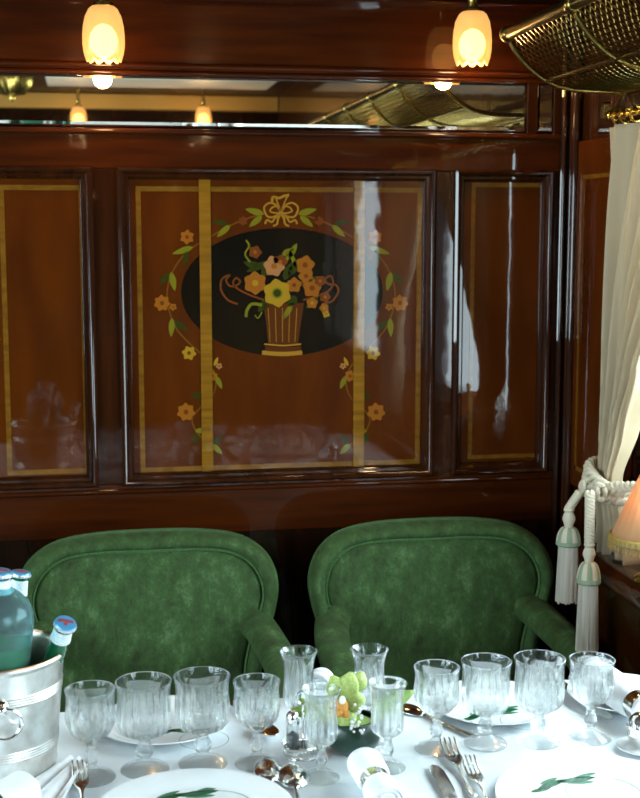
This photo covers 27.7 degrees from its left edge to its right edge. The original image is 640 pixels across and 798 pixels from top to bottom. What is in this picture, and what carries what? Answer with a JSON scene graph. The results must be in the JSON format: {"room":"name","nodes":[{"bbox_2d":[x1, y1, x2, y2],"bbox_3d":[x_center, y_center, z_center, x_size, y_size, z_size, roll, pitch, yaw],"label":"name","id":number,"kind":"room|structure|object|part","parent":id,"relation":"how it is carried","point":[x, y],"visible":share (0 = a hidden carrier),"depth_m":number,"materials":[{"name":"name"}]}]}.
{"room":"train carriage","nodes":[
{"label":"train carriage","id":0,"kind":"room"},
{"bbox_2d":[0,0,588,672],"bbox_3d":[-0.775,0.019,2.705,3.120,2.200,0.152,-1,8,-10],"label":"wall","id":1,"kind":"structure","parent":0,"point":[285,341],"depth_m":2.80,"materials":[{"name":"brown wood"}]},
{"bbox_3d":[-0.719,-0.143,2.708,0.491,0.672,0.004,-1,8,-10],"label":"wall panel","id":2,"kind":"part","parent":1,"relation":"part of","materials":[{"name":"brown wood"}]},
{"bbox_3d":[-0.716,-0.141,2.695,0.495,0.676,0.025,-1,8,-10],"label":"panel moulding","id":3,"kind":"part","parent":1,"relation":"part of","materials":[{"name":"brown wood"}]},
{"bbox_2d":[82,0,124,64],"bbox_3d":[-0.426,-0.746,2.556,0.083,0.166,0.080,-1,8,-10],"label":"pendant lamp","id":4,"kind":"object","parent":1,"relation":"attached to","point":[103,36],"visible":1,"depth_m":2.53,"materials":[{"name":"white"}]},
{"bbox_2d":[0,73,525,132],"bbox_3d":[-0.586,-0.615,2.664,2.106,0.114,0.013,-1,8,-10],"label":"mirror","id":5,"kind":"object","parent":1,"relation":"attached to","point":[26,99],"visible":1,"depth_m":2.74,"materials":[{"name":"clear glass"}]},
{"bbox_3d":[-0.088,-0.158,2.820,0.682,0.672,0.004,-1,8,-10],"label":"wall panel","id":6,"kind":"part","parent":1,"relation":"part of","materials":[{"name":"brown wood"}]},
{"bbox_3d":[-0.826,0.248,2.734,2.820,0.115,0.016,-1,8,-10],"label":"rail","id":7,"kind":"part","parent":1,"relation":"part of","materials":[{"name":"brown wood"}]},
{"bbox_3d":[-0.824,0.208,2.717,2.820,0.012,0.006,-1,8,-10],"label":"bead moulding","id":8,"kind":"part","parent":1,"relation":"part of","materials":[{"name":"brown wood"}]},
{"bbox_3d":[-0.086,-0.156,2.807,0.686,0.676,0.025,-1,8,-10],"label":"panel moulding","id":9,"kind":"part","parent":1,"relation":"part of","materials":[{"name":"brown wood"}]},
{"bbox_3d":[-0.826,-0.510,2.635,2.820,0.080,0.016,-1,8,-10],"label":"rail","id":10,"kind":"part","parent":1,"relation":"part of","materials":[{"name":"brown wood"}]},
{"bbox_3d":[-0.823,-0.544,2.616,2.820,0.014,0.012,-1,8,-10],"label":"bead moulding","id":11,"kind":"part","parent":1,"relation":"part of","materials":[{"name":"brown wood"}]},
{"bbox_3d":[-0.824,-0.663,2.604,2.820,0.010,0.006,-1,8,-10],"label":"bead moulding","id":12,"kind":"part","parent":1,"relation":"part of","materials":[{"name":"brown wood"}]},
{"bbox_3d":[-0.826,-0.871,2.587,2.820,0.404,0.016,-1,8,-10],"label":"rail","id":13,"kind":"part","parent":1,"relation":"part of","materials":[{"name":"brown wood"}]},
{"bbox_3d":[-0.823,-0.675,2.597,2.820,0.017,0.016,-1,8,-10],"label":"bead moulding","id":14,"kind":"part","parent":1,"relation":"part of","materials":[{"name":"brown wood"}]},
{"bbox_3d":[-0.817,-0.806,2.550,2.820,0.008,0.076,-1,8,-10],"label":"bead moulding","id":15,"kind":"part","parent":1,"relation":"part of","materials":[{"name":"brown wood"}]},
{"bbox_2d":[453,0,491,66],"bbox_3d":[0.315,-0.774,2.686,0.083,0.166,0.080,-1,8,-10],"label":"pendant lamp","id":16,"kind":"object","parent":1,"relation":"attached to","point":[472,35],"visible":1,"depth_m":2.66,"materials":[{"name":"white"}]},
{"bbox_3d":[0.402,-0.169,2.907,0.222,0.672,0.004,-1,8,-10],"label":"wall panel","id":17,"kind":"part","parent":1,"relation":"part of","materials":[{"name":"brown wood"}]},
{"bbox_3d":[0.405,-0.167,2.894,0.226,0.676,0.025,-1,8,-10],"label":"panel moulding","id":18,"kind":"part","parent":1,"relation":"part of","materials":[{"name":"brown wood"}]},
{"bbox_2d":[538,84,551,133],"bbox_3d":[0.493,-0.640,2.856,0.037,0.114,0.013,-1,8,-10],"label":"mirror","id":19,"kind":"object","parent":1,"relation":"attached to","point":[545,90],"visible":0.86,"depth_m":2.85,"materials":[{"name":"clear glass"}]},
{"bbox_2d":[548,0,574,651],"bbox_3d":[0.553,-0.010,2.928,0.050,2.200,0.024,-1,8,-10],"label":"trim","id":20,"kind":"structure","parent":1,"relation":"attached to","point":[566,102],"depth_m":2.90,"materials":[{"name":"brown wood"}]},
{"bbox_2d":[560,0,639,679],"bbox_3d":[1.024,0.279,0.724,0.163,2.200,4.600,-1,8,-10],"label":"wall","id":21,"kind":"structure","parent":0,"point":[590,151],"depth_m":2.80,"materials":[{"name":"brown wood"}]},
{"bbox_2d":[500,0,639,115],"bbox_3d":[0.633,-0.536,1.722,0.265,0.170,1.758,-1,8,-10],"label":"luggage rack","id":22,"kind":"object","parent":21,"relation":"attached to","point":[623,82],"visible":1,"depth_m":2.33,"materials":[{"name":"gold metal"}]},
{"bbox_3d":[0.518,-0.602,1.695,0.023,0.023,1.729,-1,8,-10],"label":"rail","id":23,"kind":"part","parent":22,"relation":"part of","materials":[{"name":"gold metal"}]},
{"bbox_3d":[0.598,-0.516,1.718,0.007,0.007,1.725,-1,8,-10],"label":"rail","id":24,"kind":"part","parent":22,"relation":"part of","materials":[{"name":"gold metal"}]},
{"bbox_3d":[0.756,-0.503,1.749,0.011,0.012,1.725,-1,8,-10],"label":"rail","id":25,"kind":"part","parent":22,"relation":"part of","materials":[{"name":"gold metal"}]},
{"bbox_3d":[0.593,-0.166,2.732,0.010,0.760,0.325,-1,8,-10],"label":"panel","id":26,"kind":"part","parent":21,"relation":"part of","materials":[{"name":"brown wood"}]},
{"bbox_2d":[578,542,639,610],"bbox_3d":[0.687,0.408,2.001,0.104,0.042,1.460,-1,8,-10],"label":"window sill","id":27,"kind":"structure","parent":21,"relation":"attached to","point":[617,577],"depth_m":2.47,"materials":[{"name":"brown wood"}]},
{"bbox_2d":[607,475,639,582],"bbox_3d":[0.613,0.222,2.384,0.167,0.229,0.167,-1,8,-10],"label":"table lamp","id":28,"kind":"object","parent":27,"relation":"on","point":[625,533],"visible":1,"depth_m":2.35,"materials":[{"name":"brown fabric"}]},
{"bbox_3d":[0.613,0.195,2.380,0.160,0.125,0.160,-1,8,-10],"label":"lamp shade","id":29,"kind":"part","parent":28,"relation":"part of","materials":[{"name":"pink fabric"}]},
{"bbox_2d":[598,584,639,674],"bbox_3d":[0.700,0.819,2.046,0.082,0.785,1.438,-1,8,-10],"label":"wall panel","id":30,"kind":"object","parent":21,"relation":"attached to","point":[619,621],"depth_m":2.48,"materials":[{"name":"brown wood"}]},
{"bbox_2d":[607,105,639,123],"bbox_3d":[0.707,-0.472,1.933,0.051,0.034,1.345,-1,8,-10],"label":"curtain rod","id":31,"kind":"object","parent":21,"relation":"attached to","point":[613,116],"visible":0.97,"depth_m":2.51,"materials":[{"name":"gold metal"}]},
{"bbox_2d":[595,123,639,564],"bbox_3d":[0.625,-0.069,2.276,0.064,0.851,0.691,-1,8,-10],"label":"curtain","id":32,"kind":"object","parent":31,"relation":"hanging from","point":[619,408],"visible":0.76,"depth_m":2.50,"materials":[{"name":"beige fabric"}]},
{"bbox_2d":[555,455,635,651],"bbox_3d":[0.552,0.293,2.493,0.143,0.378,0.271,-3,8,-20],"label":"tieback","id":33,"kind":"object","parent":32,"relation":"attached to","point":[579,585],"visible":0.91,"depth_m":2.48,"materials":[{"name":"white fabric"}]},
{"bbox_3d":[0.499,0.198,2.544,0.040,0.040,0.020,-1,8,-10],"label":"tassel cord","id":34,"kind":"part","parent":33,"relation":"part of","materials":[{"name":"white fabric"}]},
{"bbox_3d":[0.510,0.224,2.458,0.022,0.106,0.020,-1,8,-10],"label":"tassel cord","id":35,"kind":"part","parent":33,"relation":"part of","materials":[{"name":"white fabric"}]},
{"bbox_3d":[0.580,0.155,2.485,0.084,0.102,0.271,-3,8,-20],"label":"twisted cord","id":36,"kind":"part","parent":33,"relation":"part of","materials":[{"name":"white fabric"}]},
{"bbox_3d":[-0.379,1.426,0.661,3.120,0.060,4.760,-1,8,-10],"label":"floor","id":37,"kind":"structure","parent":0,"visible":0},
{"bbox_2d":[23,528,289,711],"bbox_3d":[-0.306,0.728,2.445,0.544,0.866,0.569,-1,8,-10],"label":"armchair","id":38,"kind":"object","parent":37,"relation":"on","point":[168,601],"visible":0.39,"depth_m":2.59,"materials":[{"name":"green fabric"}]},
{"bbox_3d":[-0.533,0.612,2.424,0.087,0.341,0.362,-1,7,-5],"label":"armrest","id":39,"kind":"part","parent":38,"relation":"part of","materials":[{"name":"green fabric"}]},
{"bbox_3d":[-0.091,0.601,2.503,0.087,0.341,0.362,-2,8,-15],"label":"armrest","id":40,"kind":"part","parent":38,"relation":"part of","materials":[{"name":"green fabric"}]},
{"bbox_2d":[307,517,576,689],"bbox_3d":[0.265,0.715,2.546,0.544,0.866,0.569,-1,8,-10],"label":"armchair","id":41,"kind":"object","parent":37,"relation":"on","point":[444,588],"visible":0.45,"depth_m":2.69,"materials":[{"name":"green fabric"}]},
{"bbox_3d":[0.038,0.598,2.525,0.087,0.341,0.362,-1,7,-5],"label":"armrest","id":42,"kind":"part","parent":41,"relation":"part of","materials":[{"name":"green fabric"}]},
{"bbox_2d":[327,539,537,689],"bbox_3d":[0.231,0.504,2.711,0.454,0.424,0.089,-1,8,-10],"label":"cushion","id":43,"kind":"object","parent":41,"relation":"on","point":[419,599],"depth_m":2.69,"materials":[{"name":"green fabric"}]},
{"bbox_3d":[0.480,0.588,2.604,0.087,0.341,0.362,-2,8,-15],"label":"armrest","id":44,"kind":"part","parent":41,"relation":"part of","materials":[{"name":"green fabric"}]},
{"bbox_3d":[0.023,0.891,1.664,1.307,0.742,0.813,-1,8,-10],"label":"dining table","id":45,"kind":"object","parent":37,"relation":"on","visible":0},
{"bbox_2d":[55,680,639,797],"bbox_3d":[0.014,0.642,1.630,1.350,0.256,0.874,-1,8,-10],"label":"tablecloth","id":46,"kind":"object","parent":45,"relation":"on","point":[417,781],"visible":0.3,"depth_m":1.80,"materials":[{"name":"white fabric"}]},
{"bbox_2d":[0,771,40,797],"bbox_3d":[-0.387,0.491,1.589,0.056,0.050,0.078,5,9,34],"label":"napkin","id":47,"kind":"object","parent":46,"relation":"on","point":[19,784],"visible":1,"depth_m":1.59,"materials":[{"name":"white fabric"}]},
{"bbox_2d":[0,629,62,779],"bbox_3d":[-0.436,0.415,1.745,0.194,0.162,0.200,-1,8,-10],"label":"ice bucket","id":48,"kind":"object","parent":46,"relation":"on","point":[30,696],"visible":0.87,"depth_m":1.69,"materials":[{"name":"silver metal"}]},
{"bbox_3d":[-0.406,0.396,1.654,0.020,0.024,0.019,-1,8,-10],"label":"handle mount","id":49,"kind":"part","parent":48,"relation":"part of","materials":[{"name":"silver metal"}]},
{"bbox_3d":[-0.401,0.415,1.655,0.046,0.046,0.005,-3,8,-19],"label":"ring handle","id":50,"kind":"part","parent":48,"relation":"part of","materials":[{"name":"silver metal"}]},
{"bbox_2d":[0,567,33,670],"bbox_3d":[-0.439,0.353,1.716,0.124,0.264,0.105,-1,8,-10],"label":"bottle","id":51,"kind":"object","parent":48,"relation":"in","point":[16,611],"visible":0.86,"depth_m":1.68,"materials":[{"name":"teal glass"}]},
{"bbox_2d":[11,569,30,596],"bbox_3d":[-0.430,0.352,1.799,0.066,0.237,0.039,-1,8,-10],"label":"bottle","id":52,"kind":"object","parent":48,"relation":"in","point":[19,581],"visible":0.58,"depth_m":1.78,"materials":[{"name":"green"}]},
{"bbox_2d":[41,615,76,662],"bbox_3d":[-0.370,0.380,1.753,0.039,0.198,0.128,-7,10,-42],"label":"bottle","id":53,"kind":"object","parent":48,"relation":"in","point":[64,626],"visible":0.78,"depth_m":1.71,"materials":[{"name":"green glass"}]},
{"bbox_2d":[35,755,83,797],"bbox_3d":[-0.342,0.496,1.696,0.085,0.012,0.142,2,8,16],"label":"folded napkin","id":54,"kind":"object","parent":46,"relation":"on","point":[54,782],"visible":0.75,"depth_m":1.69,"materials":[{"name":"white fabric"}]},
{"bbox_2d":[71,759,88,797],"bbox_3d":[-0.306,0.499,1.658,0.024,0.013,0.170,-1,8,-10],"label":"fork","id":55,"kind":"object","parent":46,"relation":"on","point":[80,784],"visible":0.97,"depth_m":1.69,"materials":[{"name":"silver metal"}]},
{"bbox_3d":[-0.301,0.505,1.637,0.022,0.007,0.126,-1,8,-10],"label":"handle","id":56,"kind":"part","parent":55,"relation":"part of","materials":[{"name":"silver metal"}]},
{"bbox_2d":[64,680,115,787],"bbox_3d":[-0.301,0.440,1.709,0.067,0.123,0.067,-1,8,-10],"label":"wine glass","id":57,"kind":"object","parent":46,"relation":"on","point":[90,710],"visible":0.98,"depth_m":1.69,"materials":[{"name":"clear glass"}]},
{"bbox_2d":[115,671,171,778],"bbox_3d":[-0.234,0.435,1.734,0.075,0.124,0.075,-1,8,-10],"label":"water goblet","id":58,"kind":"object","parent":46,"relation":"on","point":[143,705],"visible":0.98,"depth_m":1.71,"materials":[{"name":"clear glass"}]},
{"bbox_2d":[107,695,228,748],"bbox_3d":[-0.229,0.471,1.883,0.190,0.016,0.194,-1,8,-10],"label":"plate","id":59,"kind":"object","parent":46,"relation":"on","point":[174,735],"visible":0.25,"depth_m":1.84,"materials":[{"name":"white ceramic"}]},
{"bbox_2d":[101,768,291,797],"bbox_3d":[-0.154,0.509,1.588,0.250,0.016,0.250,-1,8,-10],"label":"plate","id":60,"kind":"object","parent":46,"relation":"on","point":[194,782],"visible":1,"depth_m":1.67,"materials":[{"name":"white ceramic"}]},
{"bbox_2d":[173,666,230,768],"bbox_3d":[-0.159,0.433,1.753,0.077,0.124,0.077,-1,8,-10],"label":"water goblet","id":61,"kind":"object","parent":46,"relation":"on","point":[202,699],"visible":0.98,"depth_m":1.73,"materials":[{"name":"clear glass"}]},
{"bbox_2d":[230,700,278,736],"bbox_3d":[-0.101,0.468,1.912,0.032,0.009,0.171,-3,8,-25],"label":"spoon","id":62,"kind":"object","parent":46,"relation":"on","point":[272,731],"visible":0.53,"depth_m":1.86,"materials":[{"name":"silver metal"}]},
{"bbox_2d":[261,725,278,736],"bbox_3d":[-0.077,0.475,1.861,0.032,0.008,0.057,-4,8,-26],"label":"bowl","id":63,"kind":"object","parent":62,"relation":"on","point":[272,731],"depth_m":1.86,"materials":[{"name":"silver metal"}]},
{"bbox_2d":[232,673,279,772],"bbox_3d":[-0.085,0.436,1.754,0.064,0.117,0.064,-1,8,-10],"label":"wine glass","id":64,"kind":"object","parent":46,"relation":"on","point":[256,701],"visible":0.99,"depth_m":1.74,"materials":[{"name":"clear glass"}]},
{"bbox_2d":[253,759,281,781],"bbox_3d":[-0.060,0.499,1.688,0.042,0.010,0.170,-1,8,-10],"label":"spoon","id":65,"kind":"object","parent":46,"relation":"on","point":[269,769],"visible":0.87,"depth_m":1.72,"materials":[{"name":"silver metal"}]},
{"bbox_2d":[277,763,308,797],"bbox_3d":[-0.027,0.500,1.671,0.047,0.011,0.170,-1,8,-10],"label":"spoon","id":66,"kind":"object","parent":46,"relation":"on","point":[291,775],"visible":1,"depth_m":1.70,"materials":[{"name":"silver metal"}]},
{"bbox_3d":[-0.026,0.508,1.635,0.012,0.004,0.098,-1,7,-6],"label":"handle","id":67,"kind":"part","parent":66,"relation":"part of","materials":[{"name":"silver metal"}]},
{"bbox_2d":[280,645,317,746],"bbox_3d":[-0.030,0.418,1.821,0.055,0.136,0.055,-1,8,-10],"label":"glass","id":68,"kind":"object","parent":46,"relation":"on","point":[298,660],"visible":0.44,"depth_m":1.80,"materials":[{"name":"clear glass"}]},
{"bbox_2d":[283,691,315,761],"bbox_3d":[-0.023,0.445,1.779,0.054,0.095,0.038,-1,8,-10],"label":"stand","id":69,"kind":"object","parent":46,"relation":"on","point":[301,754],"visible":0.56,"depth_m":1.77,"materials":[{"name":"silver metal"}]},
{"bbox_2d":[286,710,299,748],"bbox_3d":[-0.037,0.455,1.776,0.020,0.063,0.020,-1,8,-10],"label":"pepper shaker","id":70,"kind":"object","parent":69,"relation":"in","point":[292,717],"visible":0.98,"depth_m":1.77,"materials":[{"name":"clear glass"}]},
{"bbox_3d":[-0.037,0.463,1.776,0.018,0.048,0.018,-1,8,-10],"label":"glass","id":71,"kind":"part","parent":70,"relation":"part of","materials":[{"name":"clear glass"}]},
{"bbox_2d":[284,739,315,761],"bbox_3d":[-0.023,0.482,1.784,0.054,0.018,0.038,-1,8,-10],"label":"tray","id":72,"kind":"object","parent":69,"relation":"on","point":[301,754],"depth_m":1.77,"materials":[{"name":"clear glass"}]},
{"bbox_3d":[-0.023,0.442,1.778,0.021,0.090,0.004,-2,8,-12],"label":"handle","id":73,"kind":"part","parent":69,"relation":"part of","materials":[{"name":"silver metal"}]},
{"bbox_2d":[305,739,315,748],"bbox_3d":[-0.011,0.455,1.780,0.020,0.063,0.020,-1,8,-10],"label":"salt shaker","id":74,"kind":"object","parent":69,"relation":"in","point":[307,745],"visible":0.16,"depth_m":1.78,"materials":[{"name":"clear glass"}]},
{"bbox_2d":[301,682,340,785],"bbox_3d":[0.001,0.440,1.709,0.053,0.123,0.053,-1,8,-10],"label":"glass","id":75,"kind":"object","parent":46,"relation":"on","point":[321,726],"visible":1,"depth_m":1.69,"materials":[{"name":"clear glass"}]},
{"bbox_2d":[314,667,332,681],"bbox_3d":[0.000,0.436,2.005,0.042,0.038,0.032,2,8,13],"label":"napkin","id":76,"kind":"object","parent":46,"relation":"on","point":[321,674],"visible":0.28,"depth_m":2.00,"materials":[{"name":"white fabric"}]},
{"bbox_2d":[330,709,379,756],"bbox_3d":[0.046,0.465,1.799,0.081,0.050,0.081,-1,8,-10],"label":"flower bowl","id":77,"kind":"object","parent":46,"relation":"on","point":[346,742],"visible":0.48,"depth_m":1.76,"materials":[{"name":"green ceramic"}]},
{"bbox_2d":[292,671,413,733],"bbox_3d":[0.049,0.421,1.788,0.174,0.113,0.072,-1,8,-10],"label":"orchid","id":78,"kind":"object","parent":77,"relation":"in","point":[350,701],"visible":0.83,"depth_m":1.76,"materials":[{"name":"green plant"}]},
{"bbox_3d":[0.046,0.442,1.796,0.059,0.069,0.059,-7,10,-43],"label":"stem","id":79,"kind":"part","parent":78,"relation":"part of","materials":[{"name":"green plant"}]},
{"bbox_2d":[350,643,388,745],"bbox_3d":[0.070,0.417,1.835,0.054,0.134,0.054,-1,8,-10],"label":"glass","id":80,"kind":"object","parent":46,"relation":"on","point":[369,658],"visible":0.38,"depth_m":1.81,"materials":[{"name":"clear glass"}]},
{"bbox_2d":[347,747,405,797],"bbox_3d":[0.071,0.485,1.649,0.047,0.043,0.127,-2,8,-12],"label":"napkin","id":81,"kind":"object","parent":46,"relation":"on","point":[367,767],"visible":1,"depth_m":1.64,"materials":[{"name":"white fabric"}]},
{"bbox_2d":[368,676,407,775],"bbox_3d":[0.090,0.437,1.741,0.053,0.120,0.054,-1,8,-10],"label":"glass","id":82,"kind":"object","parent":46,"relation":"on","point":[387,692],"visible":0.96,"depth_m":1.72,"materials":[{"name":"clear glass"}]},
{"bbox_2d":[414,659,459,757],"bbox_3d":[0.162,0.429,1.805,0.064,0.119,0.064,-1,8,-10],"label":"wine glass","id":83,"kind":"object","parent":46,"relation":"on","point":[436,684],"visible":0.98,"depth_m":1.78,"materials":[{"name":"clear glass"}]},
{"bbox_2d":[403,703,473,735],"bbox_3d":[0.173,0.471,1.908,0.034,0.008,0.170,-6,9,-37],"label":"spoon","id":84,"kind":"object","parent":46,"relation":"on","point":[409,709],"visible":0.67,"depth_m":1.94,"materials":[{"name":"silver metal"}]},
{"bbox_2d":[403,703,425,715],"bbox_3d":[0.138,0.465,1.953,0.039,0.008,0.051,-1,8,-10],"label":"bowl","id":85,"kind":"object","parent":84,"relation":"on","point":[409,709],"depth_m":1.94,"materials":[{"name":"silver metal"}]},
{"bbox_3d":[0.189,0.475,1.888,0.012,0.004,0.118,-6,9,-37],"label":"handle","id":86,"kind":"part","parent":84,"relation":"part of","materials":[{"name":"silver metal"}]},
{"bbox_2d":[430,765,457,797],"bbox_3d":[0.167,0.504,1.649,0.020,0.010,0.200,-1,8,-8],"label":"knife","id":87,"kind":"object","parent":46,"relation":"on","point":[441,779],"visible":1,"depth_m":1.69,"materials":[{"name":"silver metal"}]},
{"bbox_3d":[0.173,0.510,1.600,0.018,0.010,0.100,-1,8,-10],"label":"handle","id":88,"kind":"part","parent":87,"relation":"part of","materials":[{"name":"silver metal"}]},
{"bbox_2d":[440,737,477,796],"bbox_3d":[0.186,0.489,1.734,0.024,0.013,0.170,-1,7,-6],"label":"fork","id":89,"kind":"object","parent":46,"relation":"on","point":[455,759],"visible":1,"depth_m":1.75,"materials":[{"name":"silver metal"}]},
{"bbox_3d":[0.188,0.495,1.713,0.023,0.007,0.126,-1,7,-6],"label":"handle","id":90,"kind":"part","parent":89,"relation":"part of","materials":[{"name":"silver metal"}]},
{"bbox_2d":[460,754,488,797],"bbox_3d":[0.207,0.496,1.683,0.021,0.013,0.150,-1,7,-6],"label":"fork","id":91,"kind":"object","parent":46,"relation":"on","point":[478,778],"visible":1,"depth_m":1.71,"materials":[{"name":"silver metal"}]},
{"bbox_3d":[0.209,0.502,1.662,0.020,0.007,0.106,-1,7,-6],"label":"handle","id":92,"kind":"part","parent":91,"relation":"part of","materials":[{"name":"silver metal"}]},
{"bbox_2d":[461,653,511,752],"bbox_3d":[0.232,0.425,1.822,0.072,0.122,0.072,7,10,42],"label":"water goblet","id":93,"kind":"object","parent":46,"relation":"on","point":[486,679],"visible":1,"depth_m":1.80,"materials":[{"name":"clear glass"}]},
{"bbox_2d":[445,681,552,729],"bbox_3d":[0.259,0.461,1.957,0.190,0.016,0.190,-1,8,-10],"label":"plate","id":94,"kind":"object","parent":46,"relation":"on","point":[514,715],"visible":0.35,"depth_m":1.92,"materials":[{"name":"white ceramic"}]},
{"bbox_2d":[513,649,565,750],"bbox_3d":[0.308,0.423,1.829,0.072,0.124,0.072,-1,8,-10],"label":"water goblet","id":95,"kind":"object","parent":46,"relation":"on","point":[539,682],"visible":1,"depth_m":1.81,"materials":[{"name":"clear glass"}]},
{"bbox_2d":[495,754,639,797],"bbox_3d":[0.351,0.504,1.631,0.260,0.016,0.260,-1,8,-10],"label":"plate","id":96,"kind":"object","parent":46,"relation":"on","point":[560,775],"visible":1,"depth_m":1.70,"materials":[{"name":"white ceramic"}]},
{"bbox_2d":[565,681,612,719],"bbox_3d":[0.398,0.457,2.006,0.022,0.010,0.200,-2,8,-16],"label":"spoon","id":97,"kind":"object","parent":46,"relation":"on","point":[604,714],"visible":0.21,"depth_m":1.93,"materials":[{"name":"silver metal"}]},
{"bbox_3d":[0.411,0.465,1.961,0.022,0.002,0.105,-2,8,-16],"label":"blade","id":98,"kind":"part","parent":97,"relation":"part of","materials":[{"name":"silver metal"}]},
{"bbox_2d":[568,651,615,745],"bbox_3d":[0.385,0.425,1.844,0.064,0.117,0.064,-1,8,-10],"label":"wine glass","id":99,"kind":"object","parent":46,"relation":"on","point":[591,681],"visible":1,"depth_m":1.83,"materials":[{"name":"clear glass"}]},
{"bbox_2d":[567,673,639,713],"bbox_3d":[0.465,0.456,1.996,0.170,0.016,0.170,-1,8,-10],"label":"plate","id":100,"kind":"object","parent":46,"relation":"on","point":[636,678],"visible":0.13,"depth_m":1.99,"materials":[{"name":"white ceramic"}]},
{"bbox_2d":[605,668,639,716],"bbox_3d":[0.447,0.439,1.934,0.058,0.054,0.173,-2,8,-16],"label":"napkin","id":101,"kind":"object","parent":100,"relation":"on","point":[625,698],"visible":0.41,"depth_m":1.89,"materials":[{"name":"white fabric"}]},
{"bbox_2d":[616,736,639,755],"bbox_3d":[0.449,0.485,1.809,0.072,0.006,0.072,-1,8,-10],"label":"saucer","id":102,"kind":"object","parent":46,"relation":"on","point":[624,744],"visible":0.8,"depth_m":1.81,"materials":[{"name":"white ceramic"}]},
{"bbox_2d":[626,711,639,747],"bbox_3d":[0.450,0.455,1.812,0.045,0.056,0.045,-1,8,-10],"label":"sugar bowl","id":103,"kind":"object","parent":102,"relation":"on","point":[633,723],"visible":1,"depth_m":1.80,"materials":[{"name":"silver metal"}]},
{"bbox_2d":[626,723,639,747],"bbox_3d":[0.450,0.468,1.813,0.045,0.031,0.045,-1,8,-10],"label":"pot","id":104,"kind":"object","parent":103,"relation":"on","point":[633,729],"depth_m":1.80,"materials":[{"name":"silver metal"}]},
{"bbox_3d":[0.450,0.441,1.810,0.044,0.027,0.044,-1,8,-10],"label":"lid","id":105,"kind":"part","parent":103,"relation":"part of","materials":[{"name":"silver metal"}]}
]}

